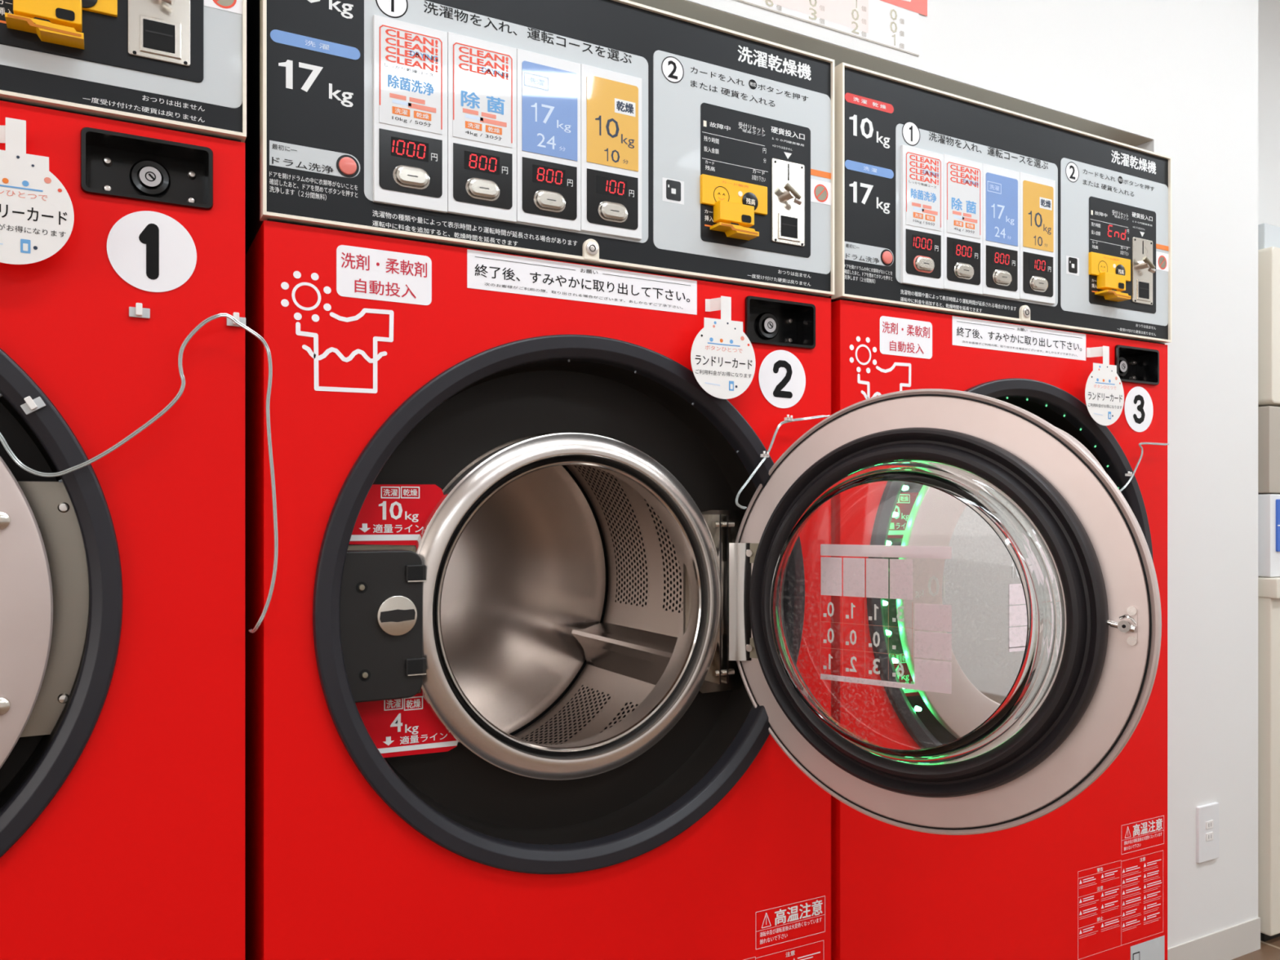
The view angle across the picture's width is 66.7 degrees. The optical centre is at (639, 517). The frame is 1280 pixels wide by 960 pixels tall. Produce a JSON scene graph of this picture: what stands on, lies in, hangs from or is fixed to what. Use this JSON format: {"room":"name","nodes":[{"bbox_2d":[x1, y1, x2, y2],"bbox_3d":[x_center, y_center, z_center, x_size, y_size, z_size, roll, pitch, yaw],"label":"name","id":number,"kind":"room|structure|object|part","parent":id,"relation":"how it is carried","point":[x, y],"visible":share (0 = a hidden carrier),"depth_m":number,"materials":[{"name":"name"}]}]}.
{"room":"laundry","nodes":[
{"label":"laundry","id":0,"kind":"room"},
{"bbox_2d":[628,0,1257,948],"bbox_3d":[-1.174,-0.310,1.258,5.259,2.500,0.902,0,0,-29],"label":"wall","id":1,"kind":"structure","parent":0,"point":[1176,79],"depth_m":2.01,"materials":[{"name":"white paint"}]},
{"bbox_2d":[735,0,927,56],"bbox_3d":[0.147,-1.069,1.465,0.775,0.582,0.002,0,0,-29],"label":"poster","id":2,"kind":"object","parent":1,"relation":"attached to","point":[891,24],"visible":1,"depth_m":1.59,"materials":[{"name":"white paper"}]},
{"bbox_2d":[1195,802,1218,863],"bbox_3d":[1.185,0.657,2.030,0.072,0.117,0.008,0,0,-29],"label":"wall outlet","id":3,"kind":"object","parent":1,"relation":"attached to","point":[1207,815],"visible":1,"depth_m":2.02,"materials":[{"name":"white plastic"}]},
{"bbox_2d":[1205,831,1213,840],"bbox_3d":[1.187,0.664,2.027,0.025,0.016,0.002,0,0,-29],"label":"socket","id":4,"kind":"object","parent":3,"relation":"attached to","point":[1209,835],"depth_m":2.03,"materials":[{"name":"white plastic"}]},
{"bbox_2d":[1205,820,1213,829],"bbox_3d":[1.187,0.640,2.027,0.025,0.016,0.002,0,0,-29],"label":"socket","id":5,"kind":"object","parent":3,"relation":"attached to","point":[1209,824],"depth_m":2.03,"materials":[{"name":"white plastic"}]},
{"bbox_2d":[1167,916,1260,959],"bbox_3d":[1.191,0.906,2.035,0.365,0.068,0.004,0,0,-29],"label":"baseboard","id":6,"kind":"structure","parent":1,"relation":"attached to","point":[1233,942],"depth_m":2.06,"materials":[{"name":"grey plastic"}]},
{"bbox_2d":[1231,936,1279,959],"bbox_3d":[0.613,0.965,0.013,7.200,0.050,5.600,0,0,-29],"label":"floor","id":7,"kind":"structure","parent":0,"point":[1269,949],"depth_m":2.10,"materials":[{"name":"brown tile"}]},
{"bbox_2d":[0,0,246,959],"bbox_3d":[-1.017,0.096,1.180,0.911,1.689,0.869,0,0,-29],"label":"dryer","id":8,"kind":"object","parent":7,"relation":"on","point":[122,572],"visible":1,"depth_m":0.99,"materials":[{"name":"red metal"}]},
{"bbox_3d":[-0.820,0.091,0.818,0.559,0.559,0.021,0,0,-29],"label":"door","id":9,"kind":"part","parent":8,"relation":"part of","materials":[{"name":"metal"}]},
{"bbox_2d":[20,395,45,414],"bbox_3d":[-0.584,-0.108,0.936,0.021,0.018,0.006,0,0,-29],"label":"clip","id":10,"kind":"object","parent":8,"relation":"attached to","point":[31,405],"visible":1,"depth_m":0.94,"materials":[{"name":"grey plastic"}]},
{"bbox_2d":[0,117,74,264],"bbox_3d":[-0.600,-0.308,0.929,0.104,0.138,0.027,0,0,-29],"label":"card","id":11,"kind":"object","parent":8,"relation":"hanging from","point":[37,215],"visible":1,"depth_m":0.92,"materials":[{"name":"white paper"}]},
{"bbox_3d":[-0.844,0.082,0.863,0.621,0.621,0.052,0,0,-29],"label":"dish","id":12,"kind":"part","parent":8,"relation":"part of","materials":[{"name":"black"}]},
{"bbox_3d":[-0.634,0.094,0.999,0.140,0.262,0.006,0,0,-29],"label":"hinge plate","id":13,"kind":"part","parent":8,"relation":"part of","materials":[{"name":"silver metal"}]},
{"bbox_3d":[-0.828,-0.577,0.836,0.904,0.337,0.034,0,0,-29],"label":"control panel","id":14,"kind":"part","parent":8,"relation":"part of","materials":[{"name":"black plastic"}]},
{"bbox_3d":[-0.554,-0.566,0.967,0.299,0.262,0.001,0,0,-29],"label":"payment plate","id":15,"kind":"part","parent":8,"relation":"part of","materials":[{"name":"grey"}]},
{"bbox_3d":[-0.825,-0.577,0.829,0.911,0.343,0.026,0,0,-29],"label":"trim frame","id":16,"kind":"part","parent":8,"relation":"part of","materials":[{"name":"beige"}]},
{"bbox_2d":[0,313,278,632],"bbox_3d":[-0.508,-0.045,0.985,0.265,0.336,0.028,0,0,-29],"label":"cable","id":17,"kind":"object","parent":8,"relation":"attached to","point":[233,319],"visible":1,"depth_m":1.01,"materials":[{"name":"grey plastic"}]},
{"bbox_2d":[128,302,150,318],"bbox_3d":[-0.510,-0.211,0.991,0.019,0.014,0.006,0,0,-29],"label":"clip","id":18,"kind":"object","parent":8,"relation":"attached to","point":[138,311],"visible":1,"depth_m":0.99,"materials":[{"name":"grey plastic"}]},
{"bbox_2d":[226,311,245,327],"bbox_3d":[-0.429,-0.211,1.035,0.019,0.014,0.006,0,0,-29],"label":"clip","id":19,"kind":"object","parent":8,"relation":"attached to","point":[229,322],"visible":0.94,"depth_m":1.03,"materials":[{"name":"grey"}]},
{"bbox_2d":[244,0,1161,959],"bbox_3d":[-0.118,0.136,1.426,0.869,1.608,1.300,0,0,-29],"label":"dryer","id":20,"kind":"object","parent":7,"relation":"on","point":[527,677],"visible":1,"depth_m":1.21,"materials":[{"name":"red metal"}]},
{"bbox_3d":[-0.284,0.114,1.137,0.047,0.047,0.005,0,0,-29],"label":"latch knob","id":21,"kind":"part","parent":20,"relation":"part of","materials":[{"name":"silver metal"}]},
{"bbox_3d":[-0.066,-0.497,1.244,0.785,0.343,0.026,0,0,-29],"label":"trim frame","id":22,"kind":"part","parent":20,"relation":"part of","materials":[{"name":"beige"}]},
{"bbox_3d":[-0.063,0.279,1.239,0.783,1.202,0.001,0,0,-29],"label":"panel","id":23,"kind":"part","parent":20,"relation":"part of","materials":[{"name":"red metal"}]},
{"bbox_3d":[-0.070,-0.497,1.251,0.778,0.337,0.034,0,0,-29],"label":"control panel","id":24,"kind":"part","parent":20,"relation":"part of","materials":[{"name":"black plastic"}]},
{"bbox_3d":[-0.086,0.108,1.278,0.619,0.619,0.052,0,0,-29],"label":"dish","id":25,"kind":"part","parent":20,"relation":"part of","materials":[{"name":"black"}]},
{"bbox_2d":[412,432,722,780],"bbox_3d":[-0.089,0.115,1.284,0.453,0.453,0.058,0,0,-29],"label":"tub","id":26,"kind":"object","parent":20,"relation":"in","point":[677,725],"depth_m":1.27,"materials":[{"name":"silver metal"}]},
{"bbox_3d":[0.124,0.120,1.414,0.140,0.262,0.006,0,0,-29],"label":"hinge plate","id":27,"kind":"part","parent":20,"relation":"part of","materials":[{"name":"silver metal"}]},
{"bbox_2d":[690,295,755,399],"bbox_3d":[0.106,-0.228,1.315,0.104,0.138,0.027,0,0,-29],"label":"card","id":28,"kind":"object","parent":20,"relation":"hanging from","point":[722,357],"visible":1,"depth_m":1.30,"materials":[{"name":"white paper"}]},
{"bbox_3d":[0.138,0.119,1.379,0.046,0.166,0.009,0,0,7],"label":"hinge arm","id":29,"kind":"part","parent":20,"relation":"part of","materials":[{"name":"silver metal"}]},
{"bbox_3d":[0.149,-0.486,1.351,0.299,0.262,0.001,0,0,-29],"label":"payment plate","id":30,"kind":"part","parent":20,"relation":"part of","materials":[{"name":"grey"}]},
{"bbox_2d":[735,414,830,509],"bbox_3d":[0.205,-0.081,1.367,0.172,0.138,0.011,0,0,-32],"label":"cable","id":31,"kind":"object","parent":20,"relation":"attached to","point":[787,420],"visible":0.99,"depth_m":1.35,"materials":[{"name":"grey plastic"}]},
{"bbox_3d":[0.316,0.117,1.194,0.380,0.380,0.055,0,0,38],"label":"door glass","id":32,"kind":"part","parent":20,"relation":"part of","materials":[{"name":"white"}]},
{"bbox_3d":[0.350,0.117,1.237,0.559,0.559,0.021,0,0,38],"label":"door","id":33,"kind":"part","parent":20,"relation":"part of","materials":[{"name":"metal"}]},
{"bbox_2d":[827,62,1171,959],"bbox_3d":[0.444,0.136,1.979,0.785,1.608,0.869,0,0,-29],"label":"dryer","id":34,"kind":"object","parent":7,"relation":"on","point":[981,248],"visible":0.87,"depth_m":1.57,"materials":[{"name":"red metal"}]},
{"bbox_3d":[0.643,0.117,1.613,0.394,0.394,0.001,0,0,-29],"label":"pane","id":35,"kind":"part","parent":34,"relation":"part of","materials":[{"name":"clear glass"}]},
{"bbox_3d":[0.641,0.117,1.617,0.559,0.559,0.021,0,0,-29],"label":"door","id":36,"kind":"part","parent":34,"relation":"part of","materials":[{"name":"glass"}]},
{"bbox_3d":[0.632,-0.497,1.635,0.778,0.337,0.034,0,0,-29],"label":"control panel","id":37,"kind":"part","parent":34,"relation":"part of","materials":[{"name":"black plastic"}]},
{"bbox_3d":[0.636,-0.497,1.628,0.785,0.343,0.026,0,0,-29],"label":"trim frame","id":38,"kind":"part","parent":34,"relation":"part of","materials":[{"name":"beige"}]},
{"bbox_3d":[0.616,0.108,1.661,0.619,0.619,0.052,0,0,-29],"label":"dish","id":39,"kind":"part","parent":34,"relation":"part of","materials":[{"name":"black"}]},
{"bbox_2d":[1084,346,1124,425],"bbox_3d":[0.797,-0.228,1.693,0.104,0.138,0.027,0,0,-29],"label":"card","id":40,"kind":"object","parent":34,"relation":"hanging from","point":[1104,390],"visible":1,"depth_m":1.68,"materials":[{"name":"white paper"}]},
{"bbox_3d":[0.851,-0.486,1.735,0.299,0.262,0.001,0,0,-29],"label":"payment plate","id":41,"kind":"part","parent":34,"relation":"part of","materials":[{"name":"grey"}]},
{"bbox_2d":[1119,442,1168,491],"bbox_3d":[0.899,-0.086,1.745,0.161,0.100,0.007,0,0,-29],"label":"cable","id":42,"kind":"object","parent":34,"relation":"attached to","point":[1130,473],"visible":0.89,"depth_m":1.74,"materials":[{"name":"grey plastic"}]},
{"bbox_2d":[1257,222,1279,942],"bbox_3d":[1.576,0.140,2.428,0.626,1.599,0.388,0,0,-29],"label":"vending machine","id":43,"kind":"object","parent":7,"relation":"on","point":[1268,235],"visible":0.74,"depth_m":2.15,"materials":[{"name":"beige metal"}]},
{"bbox_3d":[1.569,-0.150,2.442,0.619,0.191,0.356,0,0,-29],"label":"panel","id":44,"kind":"part","parent":43,"relation":"part of","materials":[{"name":"beige metal"}]},
{"bbox_3d":[1.569,0.040,2.441,0.619,0.183,0.358,0,0,-29],"label":"label panel","id":45,"kind":"part","parent":43,"relation":"part of","materials":[{"name":"white plastic"}]},
{"bbox_2d":[1257,0,1279,226],"bbox_3d":[-0.421,-0.310,1.904,7.200,2.500,0.590,0,0,-29],"label":"wall","id":46,"kind":"structure","parent":0,"point":[1268,11],"depth_m":2.78,"materials":[{"name":"beige paint"}]}
]}

